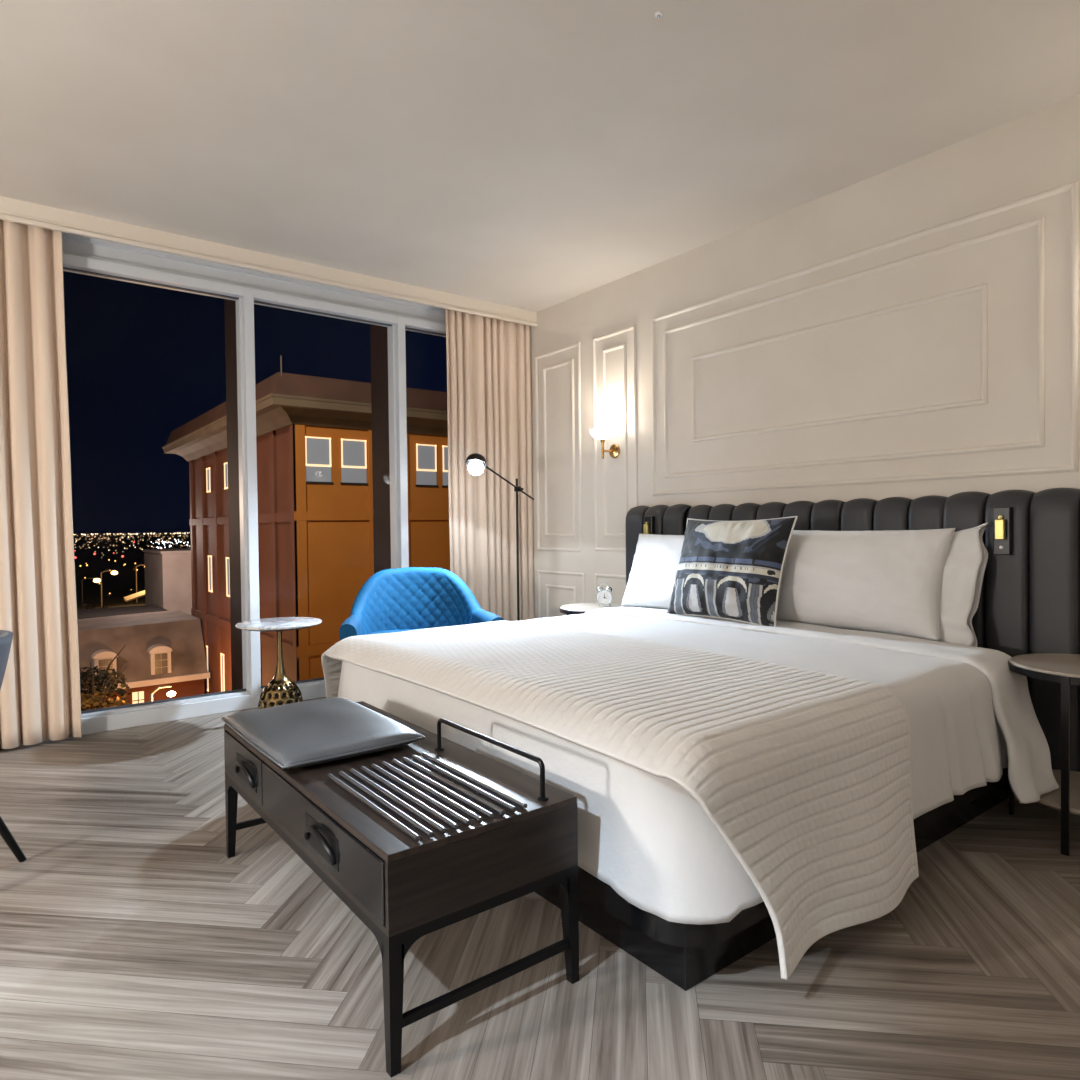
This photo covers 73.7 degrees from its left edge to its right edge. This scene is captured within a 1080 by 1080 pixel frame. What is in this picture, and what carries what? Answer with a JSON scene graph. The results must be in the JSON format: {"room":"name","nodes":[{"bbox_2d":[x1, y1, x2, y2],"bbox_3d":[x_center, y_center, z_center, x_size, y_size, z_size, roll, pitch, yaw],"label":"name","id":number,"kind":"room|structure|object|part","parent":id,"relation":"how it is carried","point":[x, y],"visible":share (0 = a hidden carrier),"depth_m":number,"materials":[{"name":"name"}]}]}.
{"room":"hotel room","nodes":[
{"label":"hotel room","id":0,"kind":"room"},
{"bbox_2d":[0,0,1079,311],"bbox_3d":[-0.028,-1.746,0.717,6.250,0.120,8.450,-1,1,-37],"label":"ceiling","id":1,"kind":"structure","parent":0,"point":[531,155],"depth_m":2.91,"materials":[{"name":"paint"}]},
{"bbox_2d":[0,219,81,748],"bbox_3d":[-2.993,-0.307,3.440,1.303,2.745,0.088,-1,1,-37],"label":"curtain","id":2,"kind":"object","parent":1,"relation":"hanging from","point":[40,701],"visible":0.97,"depth_m":3.73,"materials":[{"name":"beige fabric"}]},
{"bbox_2d":[445,309,533,620],"bbox_3d":[-0.363,-0.373,5.457,0.785,2.746,0.076,-1,1,-37],"label":"curtain","id":3,"kind":"object","parent":1,"relation":"hanging from","point":[489,373],"visible":0.67,"depth_m":5.43,"materials":[{"name":"beige fabric"}]},
{"bbox_2d":[655,11,661,17],"bbox_3d":[0.388,-1.714,2.353,0.024,0.011,0.024,-1,1,-37],"label":"sprinkler","id":4,"kind":"object","parent":1,"relation":"attached to","point":[658,14],"visible":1,"depth_m":2.35,"materials":[{"name":"white plastic"}]},
{"bbox_2d":[0,697,1079,1079],"bbox_3d":[-0.030,1.154,0.773,6.000,0.120,8.300,-1,1,-37],"label":"floor","id":5,"kind":"structure","parent":0,"point":[132,945],"depth_m":1.80,"materials":[{"name":"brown wood"}]},
{"bbox_2d":[0,630,26,861],"bbox_3d":[-2.039,0.705,2.208,0.677,0.782,0.681,0,1,10],"label":"desk chair","id":6,"kind":"object","parent":5,"relation":"on","point":[6,637],"visible":1,"depth_m":2.39,"materials":[{"name":"blue fabric"}]},
{"bbox_3d":[-2.023,0.507,2.219,0.653,0.386,0.656,-1,1,-37],"label":"backrest","id":7,"kind":"part","parent":6,"relation":"part of","materials":[{"name":"blue fabric"}]},
{"bbox_3d":[-1.821,0.890,2.377,0.199,0.402,0.038,-1,1,-37],"label":"leg","id":8,"kind":"part","parent":6,"relation":"part of","materials":[{"name":"black metal"}]},
{"bbox_2d":[235,617,321,708],"bbox_3d":[-1.514,0.763,4.199,0.476,0.574,0.476,-1,1,-37],"label":"side table","id":9,"kind":"object","parent":5,"relation":"on","point":[281,690],"visible":0.81,"depth_m":4.14,"materials":[{"name":"white stone"}]},
{"bbox_2d":[224,701,578,1077],"bbox_3d":[-0.499,0.801,2.092,0.525,0.550,1.260,-1,1,-37],"label":"bench","id":10,"kind":"object","parent":5,"relation":"on","point":[417,839],"visible":0.96,"depth_m":1.68,"materials":[{"name":"brown wood"}]},
{"bbox_3d":[-1.011,0.945,2.443,0.083,0.262,0.083,-1,1,-37],"label":"leg","id":11,"kind":"part","parent":10,"relation":"part of","materials":[{"name":"black metal"}]},
{"bbox_3d":[-0.927,0.710,2.275,0.030,0.131,0.417,-1,1,-37],"label":"drawer","id":12,"kind":"part","parent":10,"relation":"part of","materials":[{"name":"black paint"}]},
{"bbox_3d":[-0.914,0.713,2.221,0.027,0.055,0.191,-1,1,-37],"label":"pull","id":13,"kind":"part","parent":10,"relation":"part of","materials":[{"name":"black metal"}]},
{"bbox_3d":[-0.908,0.715,2.225,0.002,0.074,0.210,-1,1,-37],"label":"pull plate","id":14,"kind":"part","parent":10,"relation":"part of","materials":[{"name":"black metal"}]},
{"bbox_3d":[-0.531,0.717,1.721,0.027,0.055,0.191,-1,1,-37],"label":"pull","id":15,"kind":"part","parent":10,"relation":"part of","materials":[{"name":"black metal"}]},
{"bbox_3d":[-0.524,0.720,1.726,0.002,0.074,0.210,-1,1,-37],"label":"pull plate","id":16,"kind":"part","parent":10,"relation":"part of","materials":[{"name":"black metal"}]},
{"bbox_2d":[220,697,425,768],"bbox_3d":[-0.706,0.593,2.285,0.438,0.057,0.655,-1,1,-37],"label":"seat pad","id":17,"kind":"object","parent":10,"relation":"on","point":[312,732],"visible":1,"depth_m":2.15,"materials":[{"name":"grey leather"}]},
{"bbox_3d":[-0.551,0.715,1.785,0.030,0.131,0.805,-1,1,-37],"label":"drawer","id":18,"kind":"part","parent":10,"relation":"part of","materials":[{"name":"black paint"}]},
{"bbox_3d":[-0.405,0.623,1.701,0.012,0.012,0.493,-1,1,-37],"label":"luggage rod","id":19,"kind":"part","parent":10,"relation":"part of","materials":[{"name":"silver metal"}]},
{"bbox_3d":[-0.380,0.622,1.720,0.012,0.012,0.493,-1,1,-37],"label":"luggage rod","id":20,"kind":"part","parent":10,"relation":"part of","materials":[{"name":"silver metal"}]},
{"bbox_3d":[-0.295,0.953,1.509,0.083,0.262,0.083,-1,1,-37],"label":"leg","id":21,"kind":"part","parent":10,"relation":"part of","materials":[{"name":"black wood"}]},
{"bbox_3d":[-0.356,0.622,1.739,0.012,0.012,0.493,-1,1,-37],"label":"luggage rod","id":22,"kind":"part","parent":10,"relation":"part of","materials":[{"name":"silver metal"}]},
{"bbox_3d":[-0.331,0.621,1.758,0.012,0.012,0.493,-1,1,-37],"label":"luggage rod","id":23,"kind":"part","parent":10,"relation":"part of","materials":[{"name":"silver metal"}]},
{"bbox_3d":[-0.307,0.620,1.776,0.012,0.012,0.493,-1,1,-37],"label":"luggage rod","id":24,"kind":"part","parent":10,"relation":"part of","materials":[{"name":"silver metal"}]},
{"bbox_3d":[-0.282,0.620,1.795,0.012,0.012,0.493,-1,1,-37],"label":"luggage rod","id":25,"kind":"part","parent":10,"relation":"part of","materials":[{"name":"silver metal"}]},
{"bbox_3d":[-0.258,0.619,1.814,0.012,0.012,0.493,-1,1,-37],"label":"luggage rod","id":26,"kind":"part","parent":10,"relation":"part of","materials":[{"name":"silver metal"}]},
{"bbox_3d":[-0.233,0.619,1.833,0.012,0.012,0.493,-1,1,-37],"label":"luggage rod","id":27,"kind":"part","parent":10,"relation":"part of","materials":[{"name":"silver metal"}]},
{"bbox_3d":[-0.209,0.618,1.852,0.012,0.012,0.493,-1,1,-37],"label":"luggage rod","id":28,"kind":"part","parent":10,"relation":"part of","materials":[{"name":"silver metal"}]},
{"bbox_3d":[-0.184,0.617,1.871,0.012,0.012,0.493,-1,1,-37],"label":"luggage rod","id":29,"kind":"part","parent":10,"relation":"part of","materials":[{"name":"silver metal"}]},
{"bbox_3d":[-0.146,0.574,1.933,0.012,0.098,0.513,-1,1,-37],"label":"guard rail","id":30,"kind":"part","parent":10,"relation":"part of","materials":[{"name":"black metal"}]},
{"bbox_3d":[0.036,0.945,1.762,0.083,0.262,0.083,-1,1,-37],"label":"leg","id":31,"kind":"part","parent":10,"relation":"part of","materials":[{"name":"black wood"}]},
{"bbox_2d":[339,567,504,640],"bbox_3d":[-0.757,0.613,4.488,0.950,0.850,0.752,-1,1,-16],"label":"armchair","id":32,"kind":"object","parent":5,"relation":"on","point":[410,598],"visible":0.49,"depth_m":4.71,"materials":[{"name":"blue fabric"}]},
{"bbox_3d":[-0.740,0.655,4.432,0.660,0.145,0.630,-1,1,-15],"label":"seat","id":33,"kind":"part","parent":32,"relation":"part of","materials":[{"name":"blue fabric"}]},
{"bbox_2d":[465,453,533,620],"bbox_3d":[-0.243,0.218,5.002,0.260,1.606,0.623,0,1,32],"label":"floor lamp","id":34,"kind":"object","parent":5,"relation":"on","point":[475,462],"visible":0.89,"depth_m":5.04,"materials":[{"name":"black metal"}]},
{"bbox_3d":[-0.429,-0.528,4.814,0.142,0.102,0.141,-1,1,-37],"label":"lamp shade","id":35,"kind":"part","parent":34,"relation":"part of","materials":[{"name":"black metal"}]},
{"bbox_3d":[-0.429,-0.483,4.812,0.104,0.104,0.104,-1,1,-37],"label":"bulb","id":36,"kind":"part","parent":34,"relation":"part of","materials":[{"name":"white glass"}]},
{"bbox_3d":[-0.217,-0.403,5.047,0.013,0.235,0.500,0,1,43],"label":"arm","id":37,"kind":"part","parent":34,"relation":"part of","materials":[{"name":"black metal"}]},
{"bbox_2d":[560,602,632,614],"bbox_3d":[0.367,0.721,4.572,0.492,0.602,0.492,-1,1,-37],"label":"nightstand","id":38,"kind":"object","parent":5,"relation":"on","point":[575,608],"visible":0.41,"depth_m":4.52,"materials":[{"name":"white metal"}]},
{"bbox_2d":[597,583,611,605],"bbox_3d":[0.407,0.346,4.548,0.098,0.150,0.050,-1,1,7],"label":"alarm clock","id":39,"kind":"object","parent":38,"relation":"on","point":[604,597],"visible":1,"depth_m":4.53,"materials":[{"name":"silver metal"}]},
{"bbox_2d":[535,768,1008,990],"bbox_3d":[0.514,0.755,3.058,2.040,0.585,2.060,-1,1,-37],"label":"bed","id":40,"kind":"object","parent":5,"relation":"on","point":[686,955],"visible":0.13,"depth_m":1.83,"materials":[{"name":"black paint"}]},
{"bbox_2d":[621,534,684,608],"bbox_3d":[0.855,0.185,4.065,0.279,0.442,0.985,-1,1,-37],"label":"pillow","id":41,"kind":"object","parent":40,"relation":"on","point":[652,576],"visible":0.39,"depth_m":4.17,"materials":[{"name":"white fabric"}]},
{"bbox_2d":[337,607,1058,924],"bbox_3d":[0.415,0.646,2.979,1.869,0.485,2.425,-1,1,-37],"label":"sheet","id":42,"kind":"object","parent":40,"relation":"on","point":[972,717],"visible":0.52,"depth_m":2.32,"materials":[{"name":"white fabric"}]},
{"bbox_2d":[321,620,918,979],"bbox_3d":[0.052,0.697,2.715,0.961,0.550,2.371,-1,1,-37],"label":"throw","id":43,"kind":"object","parent":42,"relation":"on","point":[764,748],"visible":0.94,"depth_m":1.93,"materials":[{"name":"fabric"}]},
{"bbox_2d":[667,516,797,626],"bbox_3d":[0.938,0.144,3.599,0.257,0.516,0.704,-1,1,-37],"label":"cushion","id":44,"kind":"object","parent":42,"relation":"on","point":[729,570],"visible":0.99,"depth_m":3.47,"materials":[{"name":"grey fabric"}]},
{"bbox_2d":[776,522,988,646],"bbox_3d":[1.456,0.187,3.273,0.327,0.523,0.958,-1,1,-37],"label":"pillow","id":45,"kind":"object","parent":40,"relation":"on","point":[922,584],"visible":0.9,"depth_m":3.06,"materials":[{"name":"white fabric"}]},
{"bbox_2d":[1008,653,1079,855],"bbox_3d":[1.932,0.739,2.533,0.492,0.602,0.492,-1,1,-37],"label":"nightstand","id":46,"kind":"object","parent":5,"relation":"on","point":[1064,669],"visible":0.85,"depth_m":2.44,"materials":[{"name":"beige stone"}]},
{"bbox_3d":[1.784,0.741,2.725,0.022,0.594,0.008,-1,1,-37],"label":"leg","id":47,"kind":"part","parent":46,"relation":"part of","materials":[{"name":"black metal"}]},
{"bbox_2d":[1037,769,1079,814],"bbox_3d":[1.933,0.893,2.535,0.464,0.018,0.464,-1,1,-37],"label":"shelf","id":48,"kind":"object","parent":46,"relation":"attached to","point":[1052,799],"depth_m":2.48,"materials":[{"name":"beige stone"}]},
{"bbox_3d":[1.740,0.748,2.385,0.008,0.594,0.022,-1,1,-37],"label":"leg","id":49,"kind":"part","parent":46,"relation":"part of","materials":[{"name":"black metal"}]},
{"bbox_2d":[530,93,1079,618],"bbox_3d":[2.409,-0.297,2.600,0.150,2.900,8.450,-1,1,-37],"label":"wall","id":50,"kind":"structure","parent":0,"point":[929,354],"depth_m":3.62,"materials":[{"name":"paint"}]},
{"bbox_2d":[0,196,537,326],"bbox_3d":[-2.409,-1.656,3.782,6.000,0.112,0.034,-1,1,-37],"label":"trim","id":51,"kind":"structure","parent":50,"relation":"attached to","point":[13,210],"depth_m":4.26,"materials":[{"name":"beige paint"}]},
{"bbox_2d":[535,342,581,551],"bbox_3d":[0.131,-0.673,5.423,0.014,1.515,0.532,-1,1,-37],"label":"trim","id":52,"kind":"structure","parent":50,"relation":"attached to","point":[577,345],"depth_m":5.39,"materials":[{"name":"beige paint"}]},
{"bbox_2d":[543,359,575,536],"bbox_3d":[0.139,-0.675,5.412,0.014,1.298,0.360,-1,1,-37],"label":"trim","id":53,"kind":"structure","parent":50,"relation":"attached to","point":[571,361],"depth_m":5.39,"materials":[{"name":"beige paint"}]},
{"bbox_2d":[545,584,575,616],"bbox_3d":[0.153,0.546,5.433,0.014,0.405,0.360,-1,1,-37],"label":"trim","id":54,"kind":"structure","parent":50,"relation":"attached to","point":[547,586],"depth_m":5.47,"materials":[{"name":"beige paint"}]},
{"bbox_2d":[537,570,584,617],"bbox_3d":[0.153,0.543,5.433,0.014,0.612,0.560,-1,1,-37],"label":"trim","id":55,"kind":"structure","parent":50,"relation":"attached to","point":[538,571],"depth_m":5.47,"materials":[{"name":"beige paint"}]},
{"bbox_2d":[589,427,619,458],"bbox_3d":[0.432,-0.649,4.870,0.207,0.200,0.187,-1,1,-37],"label":"wall sconce","id":56,"kind":"object","parent":50,"relation":"attached to","point":[602,434],"visible":1,"depth_m":4.83,"materials":[{"name":"white glass"}]},
{"bbox_3d":[0.423,-0.711,4.862,0.180,0.069,0.180,-1,1,-37],"label":"lamp shade","id":57,"kind":"part","parent":56,"relation":"part of","materials":[{"name":"white glass"}]},
{"bbox_3d":[0.458,-0.608,4.890,0.110,0.115,0.024,-1,1,-37],"label":"arm","id":58,"kind":"part","parent":56,"relation":"part of","materials":[{"name":"gold metal"}]},
{"bbox_2d":[595,573,625,601],"bbox_3d":[0.523,0.546,4.951,0.014,0.615,0.425,-1,1,-37],"label":"trim","id":59,"kind":"structure","parent":50,"relation":"attached to","point":[597,575],"depth_m":5.05,"materials":[{"name":"beige paint"}]},
{"bbox_2d":[602,343,627,536],"bbox_3d":[0.511,-0.672,4.928,0.014,1.301,0.230,-1,1,-37],"label":"trim","id":60,"kind":"structure","parent":50,"relation":"attached to","point":[604,351],"depth_m":4.92,"materials":[{"name":"beige paint"}]},
{"bbox_2d":[593,325,637,551],"bbox_3d":[0.509,-0.672,4.929,0.014,1.501,0.425,-1,1,-37],"label":"trim","id":61,"kind":"structure","parent":50,"relation":"attached to","point":[633,327],"depth_m":4.98,"materials":[{"name":"beige paint"}]},
{"bbox_2d":[691,283,986,441],"bbox_3d":[1.420,-0.849,3.737,0.014,0.516,1.632,-1,1,-37],"label":"trim","id":62,"kind":"structure","parent":50,"relation":"attached to","point":[983,287],"depth_m":3.51,"materials":[{"name":"beige paint"}]},
{"bbox_2d":[625,488,1079,790],"bbox_3d":[1.353,0.404,3.782,0.113,1.241,2.474,-1,1,-37],"label":"headboard","id":63,"kind":"object","parent":50,"relation":"attached to","point":[1029,602],"visible":0.3,"depth_m":2.94,"materials":[{"name":"grey leather"}]},
{"bbox_2d":[643,516,654,534],"bbox_3d":[0.678,-0.051,4.508,0.058,0.196,0.062,-1,1,-37],"label":"light","id":64,"kind":"object","parent":63,"relation":"attached to","point":[649,526],"visible":0.52,"depth_m":4.49,"materials":[{"name":"black"}]},
{"bbox_2d":[993,507,1012,554],"bbox_3d":[1.884,-0.037,2.938,0.058,0.196,0.062,-1,1,-37],"label":"light","id":65,"kind":"object","parent":63,"relation":"attached to","point":[1002,516],"visible":1,"depth_m":2.92,"materials":[{"name":"black metal"}]},
{"bbox_2d":[663,216,1044,477],"bbox_3d":[1.415,-0.852,3.743,0.014,0.932,2.069,-1,1,-37],"label":"trim","id":66,"kind":"structure","parent":50,"relation":"attached to","point":[1040,222],"depth_m":3.28,"materials":[{"name":"beige paint"}]},
{"bbox_2d":[651,180,1078,495],"bbox_3d":[1.418,-0.848,3.739,0.014,1.141,2.288,-1,1,-37],"label":"trim","id":67,"kind":"structure","parent":50,"relation":"attached to","point":[1073,186],"depth_m":3.18,"materials":[{"name":"beige paint"}]},
{"label":"outside","id":68,"kind":"structure","parent":0,"visible":0},
{"bbox_2d":[124,590,144,601],"bbox_3d":[-58.645,7.541,109.444,9.000,2.200,12.000,-1,1,-37],"label":"road","id":69,"kind":"structure","parent":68,"point":[142,593],"depth_m":104.44,"materials":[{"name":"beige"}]},
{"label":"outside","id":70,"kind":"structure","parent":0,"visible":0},
{"bbox_2d":[73,532,190,607],"bbox_3d":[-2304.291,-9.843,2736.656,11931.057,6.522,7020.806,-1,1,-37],"label":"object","id":71,"kind":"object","parent":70,"point":[120,585],"depth_m":346.92,"materials":[{"name":"black"}]},
{"bbox_2d":[73,533,189,557],"bbox_3d":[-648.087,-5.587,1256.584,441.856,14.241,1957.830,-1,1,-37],"label":"city lights","id":72,"kind":"object","parent":71,"relation":"on","point":[93,533],"visible":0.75,"depth_m":1121.38,"materials":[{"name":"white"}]},
{"bbox_2d":[73,532,189,534],"bbox_3d":[-1450.784,-22.825,2624.902,476.929,8.539,599.484,-1,1,-37],"label":"city lights","id":73,"kind":"object","parent":71,"relation":"on","point":[189,532],"visible":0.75,"depth_m":2555.88,"materials":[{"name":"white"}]},
{"bbox_2d":[136,565,144,602],"bbox_3d":[-64.670,8.384,117.434,2.111,8.770,0.864,-1,1,-37],"label":"street lamp","id":74,"kind":"object","parent":71,"relation":"on","point":[138,565],"visible":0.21,"depth_m":116.77,"materials":[{"name":"brown metal"}]},
{"bbox_3d":[-64.837,8.388,117.306,1.691,8.770,0.180,-1,1,-37],"label":"post","id":75,"kind":"part","parent":74,"relation":"part of","materials":[{"name":"brown metal"}]},
{"bbox_3d":[-2.520,2.665,4.069,6.000,3.200,0.060,-1,1,-37],"label":"wall","id":76,"kind":"structure","parent":0,"visible":0},
{"bbox_2d":[45,232,445,740],"bbox_3d":[-2.627,-0.261,4.112,6.000,3.050,0.460,-1,1,-37],"label":"window","id":77,"kind":"structure","parent":76,"relation":"in","point":[388,318],"depth_m":4.59,"materials":[{"name":"grey paint"}]},
{"bbox_3d":[-2.516,1.013,4.010,6.000,0.104,0.135,-1,1,-37],"label":"sill","id":78,"kind":"part","parent":77,"relation":"part of","materials":[{"name":"grey paint"}]},
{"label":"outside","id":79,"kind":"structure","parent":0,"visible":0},
{"bbox_2d":[77,604,144,609],"bbox_3d":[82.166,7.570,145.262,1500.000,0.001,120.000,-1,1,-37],"label":"ground","id":80,"kind":"structure","parent":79,"point":[134,604],"depth_m":107.57,"materials":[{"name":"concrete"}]},
{"bbox_2d":[81,578,100,608],"bbox_3d":[-55.797,8.427,89.579,2.088,7.470,0.816,-1,1,-37],"label":"street lamp","id":81,"kind":"object","parent":80,"relation":"on","point":[96,580],"visible":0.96,"depth_m":88.99,"materials":[{"name":"brown metal"}]},
{"bbox_3d":[-55.954,8.431,89.459,1.691,7.470,0.180,-1,1,-37],"label":"post","id":82,"kind":"part","parent":81,"relation":"part of","materials":[{"name":"brown metal"}]},
{"bbox_2d":[82,603,107,608],"bbox_3d":[-31.820,7.533,50.651,5.153,6.100,5.237,-1,1,-37],"label":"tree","id":83,"kind":"object","parent":80,"relation":"on","point":[88,603],"visible":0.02,"depth_m":51.01,"materials":[{"name":"black plant"}]},
{"bbox_2d":[80,668,129,710],"bbox_3d":[-15.828,7.797,25.538,2.989,6.096,2.960,-1,1,-16],"label":"tree","id":84,"kind":"object","parent":80,"relation":"on","point":[87,704],"visible":0.14,"depth_m":25.83,"materials":[{"name":"black plant"}]},
{"bbox_3d":[-15.809,6.562,25.601,2.988,2.355,2.777,-1,1,1],"label":"crown","id":85,"kind":"part","parent":84,"relation":"part of","materials":[{"name":"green plant"}]},
{"bbox_2d":[79,645,131,709],"bbox_3d":[-17.503,7.495,28.339,2.619,6.638,2.780,-1,1,-37],"label":"tree","id":86,"kind":"object","parent":80,"relation":"on","point":[85,677],"visible":0.45,"depth_m":28.20,"materials":[{"name":"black plant"}]},
{"bbox_3d":[-17.520,6.006,28.312,2.619,2.087,2.780,-1,1,-37],"label":"crown","id":87,"kind":"part","parent":86,"relation":"part of","materials":[{"name":"green plant"}]},
{"bbox_2d":[101,570,117,607],"bbox_3d":[-60.172,8.130,100.715,2.111,7.770,0.864,-1,1,-37],"label":"street lamp","id":88,"kind":"object","parent":80,"relation":"on","point":[113,572],"visible":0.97,"depth_m":100.08,"materials":[{"name":"brown metal"}]},
{"bbox_2d":[77,605,167,618],"bbox_3d":[-27.195,7.408,37.462,13.700,6.700,4.900,-1,1,-37],"label":"house","id":89,"kind":"structure","parent":80,"relation":"on","point":[113,611],"depth_m":40.16,"materials":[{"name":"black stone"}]},
{"bbox_2d":[77,610,209,705],"bbox_3d":[-21.617,7.282,32.446,10.850,7.000,7.850,-1,1,-37],"label":"house","id":90,"kind":"structure","parent":80,"relation":"on","point":[162,648],"depth_m":31.89,"materials":[{"name":"brick"}]},
{"bbox_2d":[149,685,175,701],"bbox_3d":[-14.550,8.199,27.824,0.942,5.168,0.312,-1,1,-37],"label":"street lamp","id":91,"kind":"object","parent":80,"relation":"on","point":[171,693],"visible":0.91,"depth_m":27.75,"materials":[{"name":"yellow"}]},
{"bbox_2d":[142,548,191,614],"bbox_3d":[-22.788,5.549,49.651,7.000,9.880,6.700,-1,1,-37],"label":"building","id":92,"kind":"structure","parent":80,"relation":"on","point":[168,585],"depth_m":45.67,"materials":[{"name":"beige concrete"}]},
{"bbox_2d":[162,355,449,693],"bbox_3d":[-5.631,2.277,34.867,19.540,16.550,17.300,-1,1,-37],"label":"building","id":93,"kind":"structure","parent":80,"relation":"on","point":[314,434],"depth_m":24.87,"materials":[{"name":"stone"}]},
{"bbox_3d":[-16.941,3.377,35.243,0.090,14.600,0.350,-1,1,-37],"label":"post","id":94,"kind":"part","parent":93,"relation":"part of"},
{"bbox_3d":[-15.602,3.393,33.497,0.090,14.600,0.350,-1,1,-37],"label":"post","id":95,"kind":"part","parent":93,"relation":"part of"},
{"bbox_3d":[-15.488,5.943,33.450,0.030,2.100,0.500,-1,1,-37],"label":"frame","id":96,"kind":"part","parent":93,"relation":"part of","materials":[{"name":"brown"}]},
{"bbox_3d":[-14.955,-2.698,32.471,0.030,1.100,0.620,-1,1,-37],"label":"frame","id":97,"kind":"part","parent":93,"relation":"part of","materials":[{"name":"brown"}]},
{"bbox_3d":[-14.906,1.526,32.546,0.030,1.650,0.620,-1,1,-37],"label":"frame","id":98,"kind":"part","parent":93,"relation":"part of","materials":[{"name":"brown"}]},
{"bbox_3d":[-14.080,3.410,31.514,0.090,14.600,0.350,-1,1,-37],"label":"post","id":99,"kind":"part","parent":93,"relation":"part of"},
{"bbox_3d":[-13.723,5.963,31.149,0.030,2.100,0.500,-1,1,-37],"label":"frame","id":100,"kind":"part","parent":93,"relation":"part of","materials":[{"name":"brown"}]},
{"bbox_3d":[-13.068,-2.676,30.011,0.030,1.100,0.620,-1,1,-37],"label":"frame","id":101,"kind":"part","parent":93,"relation":"part of","materials":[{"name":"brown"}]},
{"bbox_3d":[-13.019,1.548,30.086,0.030,1.650,0.620,-1,1,-37],"label":"frame","id":102,"kind":"part","parent":93,"relation":"part of","materials":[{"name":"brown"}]},
{"bbox_3d":[-10.549,3.451,26.913,0.090,14.600,0.350,-1,1,-37],"label":"post","id":103,"kind":"part","parent":93,"relation":"part of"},
{"bbox_3d":[-9.210,3.467,25.167,0.090,14.600,0.350,-1,1,-37],"label":"post","id":104,"kind":"part","parent":93,"relation":"part of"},
{"bbox_3d":[-8.002,3.481,23.592,0.090,14.600,0.320,-1,1,-37],"label":"post","id":105,"kind":"part","parent":93,"relation":"part of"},
{"bbox_3d":[-7.787,3.478,23.600,0.400,14.600,0.070,-1,1,-37],"label":"post","id":106,"kind":"part","parent":93,"relation":"part of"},
{"bbox_3d":[-7.353,-2.923,23.875,0.880,0.980,0.030,-1,1,-37],"label":"frame","id":107,"kind":"part","parent":93,"relation":"part of","materials":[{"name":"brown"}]},
{"bbox_3d":[-7.344,-1.903,23.898,0.960,0.060,0.060,-1,1,-37],"label":"sill","id":108,"kind":"part","parent":93,"relation":"part of","materials":[{"name":"black stone"}]},
{"bbox_3d":[-6.353,-1.928,24.658,0.980,0.060,0.060,-1,1,-37],"label":"sill","id":109,"kind":"part","parent":93,"relation":"part of","materials":[{"name":"black stone"}]},
{"bbox_3d":[-6.362,-2.948,24.636,0.900,0.980,0.030,-1,1,-37],"label":"frame","id":110,"kind":"part","parent":93,"relation":"part of","materials":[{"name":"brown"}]},
{"bbox_3d":[-5.716,3.426,25.188,0.400,14.600,0.070,-1,1,-37],"label":"post","id":111,"kind":"part","parent":93,"relation":"part of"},
{"bbox_3d":[-4.875,3.405,25.833,0.520,14.600,0.070,-1,1,-37],"label":"post","id":112,"kind":"part","parent":93,"relation":"part of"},
{"bbox_3d":[-4.139,-1.984,26.356,0.900,0.060,0.060,-1,1,-37],"label":"sill","id":113,"kind":"part","parent":93,"relation":"part of","materials":[{"name":"black stone"}]},
{"bbox_3d":[-4.148,-3.004,26.334,0.820,0.980,0.030,-1,1,-37],"label":"frame","id":114,"kind":"part","parent":93,"relation":"part of","materials":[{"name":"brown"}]},
{"bbox_3d":[-3.291,-3.026,26.991,0.800,0.980,0.030,-1,1,-37],"label":"frame","id":115,"kind":"part","parent":93,"relation":"part of","materials":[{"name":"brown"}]}
]}

